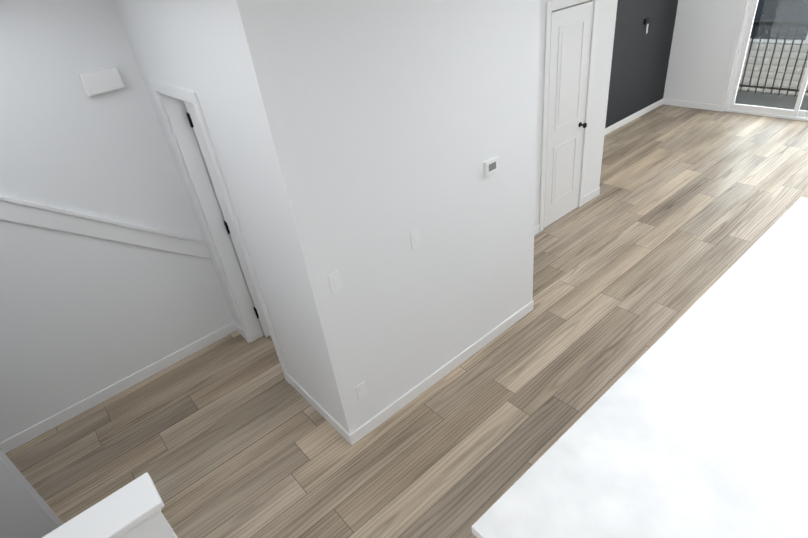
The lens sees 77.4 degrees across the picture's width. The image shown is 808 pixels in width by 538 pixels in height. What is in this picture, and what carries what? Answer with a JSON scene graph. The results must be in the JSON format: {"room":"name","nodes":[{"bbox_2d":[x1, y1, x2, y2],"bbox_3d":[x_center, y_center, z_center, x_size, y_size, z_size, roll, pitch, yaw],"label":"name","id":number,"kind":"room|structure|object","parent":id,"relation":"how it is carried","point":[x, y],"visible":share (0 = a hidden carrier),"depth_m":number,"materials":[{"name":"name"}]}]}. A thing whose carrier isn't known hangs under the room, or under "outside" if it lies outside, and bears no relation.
{"room":"kitchen","nodes":[
{"label":"kitchen","id":0,"kind":"room"},
{"bbox_2d":[0,448,63,537],"bbox_3d":[-2.387,0.622,1.945,0.903,2.742,0.120,-30,38,-30],"label":"wall","id":1,"kind":"structure","parent":0,"point":[26,511],"depth_m":2.58,"materials":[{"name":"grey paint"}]},
{"bbox_2d":[0,0,233,442],"bbox_3d":[-1.095,-0.959,4.138,6.643,2.742,0.120,-30,38,-30],"label":"wall","id":2,"kind":"structure","parent":0,"point":[82,317],"depth_m":3.39,"materials":[{"name":"white paint"}]},
{"bbox_2d":[79,66,124,95],"bbox_3d":[-1.884,-1.173,3.152,0.220,0.130,0.045,-30,38,-30],"label":"door chime","id":3,"kind":"object","parent":2,"relation":"attached to","point":[100,81],"visible":0.96,"depth_m":3.13,"materials":[{"name":"white plastic"}]},
{"bbox_2d":[0,195,210,258],"bbox_3d":[-2.352,-0.351,3.126,1.910,1.626,0.035,-30,38,-30],"label":"trim","id":4,"kind":"structure","parent":2,"relation":"attached to","point":[36,214],"depth_m":3.42,"materials":[{"name":"white wood"}]},
{"bbox_2d":[0,321,239,453],"bbox_3d":[-2.386,1.016,3.802,2.443,0.095,0.013,-30,38,-30],"label":"baseboard","id":5,"kind":"structure","parent":2,"relation":"attached to","point":[82,406],"depth_m":3.89,"materials":[{"name":"white wood"}]},
{"bbox_2d":[121,511,177,537],"bbox_3d":[-3.313,1.888,0.164,6.170,2.742,0.120,-30,38,-30],"label":"wall","id":6,"kind":"structure","parent":0,"point":[157,525],"depth_m":1.89,"materials":[{"name":"white paint"}]},
{"bbox_2d":[42,472,163,537],"bbox_3d":[-1.473,1.144,1.550,1.433,0.058,0.178,-30,38,-30],"label":"trim","id":7,"kind":"structure","parent":6,"relation":"on","point":[128,508],"depth_m":1.82,"materials":[{"name":"white wood"}]},
{"bbox_2d":[113,0,364,433],"bbox_3d":[-1.014,-0.341,3.155,0.120,2.742,1.743,-30,38,-30],"label":"wall","id":8,"kind":"structure","parent":0,"point":[220,58],"depth_m":2.60,"materials":[{"name":"white paint"}]},
{"bbox_2d":[149,79,289,383],"bbox_3d":[-1.175,-0.194,3.519,0.152,2.142,0.764,-30,38,-30],"label":"door frame","id":9,"kind":"structure","parent":8,"relation":"attached to","point":[173,98],"depth_m":3.50,"materials":[{"name":"white wood"}]},
{"bbox_2d":[184,101,269,336],"bbox_3d":[-1.036,-0.366,3.847,0.596,2.032,0.220,-30,38,-30],"label":"door leaf","id":10,"kind":"structure","parent":8,"relation":"in","point":[192,117],"depth_m":3.67,"materials":[{"name":"white wood"}]},
{"bbox_2d":[287,375,351,436],"bbox_3d":[-0.600,0.957,3.508,0.017,0.095,0.785,-30,38,-30],"label":"baseboard","id":11,"kind":"structure","parent":8,"relation":"attached to","point":[323,412],"depth_m":3.48,"materials":[{"name":"white wood"}]},
{"bbox_2d":[266,0,539,422],"bbox_3d":[0.013,-0.568,3.287,1.750,2.742,0.743,-30,38,-30],"label":"wall","id":12,"kind":"structure","parent":0,"point":[409,116],"depth_m":2.85,"materials":[{"name":"white paint"}]},
{"bbox_2d":[328,270,342,292],"bbox_3d":[-0.365,0.068,2.693,0.070,0.114,0.008,-30,38,-30],"label":"light switch","id":13,"kind":"object","parent":12,"relation":"attached to","point":[334,278],"visible":1,"depth_m":2.69,"materials":[{"name":"white plastic"}]},
{"bbox_2d":[356,381,367,399],"bbox_3d":[-0.262,0.758,3.142,0.070,0.114,0.006,-30,38,-30],"label":"outlet","id":14,"kind":"object","parent":12,"relation":"attached to","point":[361,389],"visible":1,"depth_m":3.14,"materials":[{"name":"white plastic"}]},
{"bbox_2d":[410,228,420,248],"bbox_3d":[0.070,-0.179,2.985,0.070,0.114,0.008,-30,38,-30],"label":"light switch","id":15,"kind":"object","parent":12,"relation":"attached to","point":[415,238],"visible":1,"depth_m":2.98,"materials":[{"name":"white plastic"}]},
{"bbox_2d":[344,300,533,444],"bbox_3d":[0.362,0.697,3.706,1.883,0.095,0.013,-30,38,-30],"label":"baseboard","id":16,"kind":"structure","parent":12,"relation":"attached to","point":[374,422],"depth_m":3.60,"materials":[{"name":"white wood"}]},
{"bbox_2d":[483,156,498,175],"bbox_3d":[0.552,-0.650,3.198,0.120,0.090,0.022,-30,38,-30],"label":"thermostat","id":17,"kind":"object","parent":12,"relation":"attached to","point":[491,166],"visible":0.96,"depth_m":3.18,"materials":[{"name":"white plastic"}]},
{"bbox_2d":[6,104,807,537],"bbox_3d":[1.031,1.734,2.120,15.040,0.100,7.470,-30,38,-30],"label":"floor","id":18,"kind":"structure","parent":0,"point":[234,434],"depth_m":3.62,"materials":[{"name":"brown wood"}]},
{"bbox_2d":[471,197,807,537],"bbox_3d":[1.896,0.645,2.346,3.285,1.281,1.208,-30,38,-30],"label":"kitchen island","id":19,"kind":"object","parent":18,"relation":"on","point":[691,421],"visible":1,"depth_m":1.99,"materials":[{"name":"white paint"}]},
{"bbox_2d":[534,0,617,226],"bbox_3d":[1.174,-1.534,4.548,2.330,2.742,0.120,-30,38,-30],"label":"wall","id":20,"kind":"structure","parent":0,"point":[606,20],"depth_m":4.91,"materials":[{"name":"white paint"}]},
{"bbox_2d":[534,225,539,235],"bbox_3d":[0.994,-0.190,4.958,1.085,0.095,0.013,-30,38,-30],"label":"baseboard","id":21,"kind":"structure","parent":20,"relation":"attached to","point":[536,229],"depth_m":5.20,"materials":[{"name":"white"}]},
{"bbox_2d":[544,1,592,227],"bbox_3d":[1.567,-1.416,4.917,0.606,2.042,0.175,-30,38,-30],"label":"door leaf","id":22,"kind":"structure","parent":20,"relation":"in","point":[569,45],"depth_m":4.80,"materials":[{"name":"white wood"}]},
{"bbox_2d":[539,0,598,231],"bbox_3d":[1.537,-1.464,4.920,0.774,2.142,0.136,-30,38,-30],"label":"door frame","id":23,"kind":"structure","parent":20,"relation":"attached to","point":[552,5],"depth_m":4.74,"materials":[{"name":"white wood"}]},
{"bbox_2d":[583,187,599,204],"bbox_3d":[2.117,-0.827,5.711,0.345,0.095,0.013,-30,38,-30],"label":"baseboard","id":24,"kind":"structure","parent":20,"relation":"attached to","point":[596,192],"depth_m":5.70,"materials":[{"name":"white"}]},
{"bbox_2d":[605,0,677,127],"bbox_3d":[2.763,-3.148,6.728,3.630,2.742,0.120,-30,38,-30],"label":"wall","id":25,"kind":"structure","parent":0,"point":[639,64],"depth_m":7.32,"materials":[{"name":"grey paint"}]},
{"bbox_2d":[605,98,663,134],"bbox_3d":[2.914,-1.992,7.360,3.510,0.095,0.013,-30,38,-30],"label":"baseboard","id":26,"kind":"structure","parent":25,"relation":"attached to","point":[609,129],"depth_m":7.77,"materials":[{"name":"white wood"}]},
{"bbox_2d":[644,18,650,33],"bbox_3d":[3.414,-3.418,7.106,0.120,0.200,0.030,-30,38,-30],"label":"hook","id":27,"kind":"object","parent":25,"relation":"attached to","point":[647,21],"visible":1,"depth_m":7.06,"materials":[{"name":"black metal"}]},
{"bbox_2d":[663,0,741,104],"bbox_3d":[6.469,-2.635,5.122,0.120,2.742,7.230,-30,38,-30],"label":"wall","id":28,"kind":"structure","parent":0,"point":[702,40],"depth_m":7.52,"materials":[{"name":"white paint"}]},
{"bbox_2d":[664,99,718,110],"bbox_3d":[4.512,-2.586,7.945,0.013,0.095,0.830,-30,38,-30],"label":"baseboard","id":29,"kind":"structure","parent":28,"relation":"attached to","point":[697,105],"depth_m":7.93,"materials":[{"name":"white wood"}]},
{"bbox_2d":[718,0,807,120],"bbox_3d":[5.315,-3.117,6.418,0.136,2.430,1.920,-30,38,-30],"label":"sliding patio door","id":30,"kind":"structure","parent":28,"relation":"attached to","point":[744,27],"depth_m":7.10,"materials":[{"name":"white"}]},
{"bbox_2d":[735,22,807,110],"bbox_3d":[6.466,-2.448,6.524,1.130,1.170,6.208,-30,38,-30],"label":"rail","id":31,"kind":"object","parent":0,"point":[764,102],"depth_m":7.81,"materials":[{"name":"black metal"}]},
{"label":"outside","id":32,"kind":"structure","parent":0,"visible":0},
{"bbox_2d":[738,0,807,95],"bbox_3d":[11.378,-6.357,7.773,0.460,13.000,21.000,-30,38,-30],"label":"neighboring building","id":33,"kind":"structure","parent":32,"point":[766,4],"depth_m":11.98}
]}

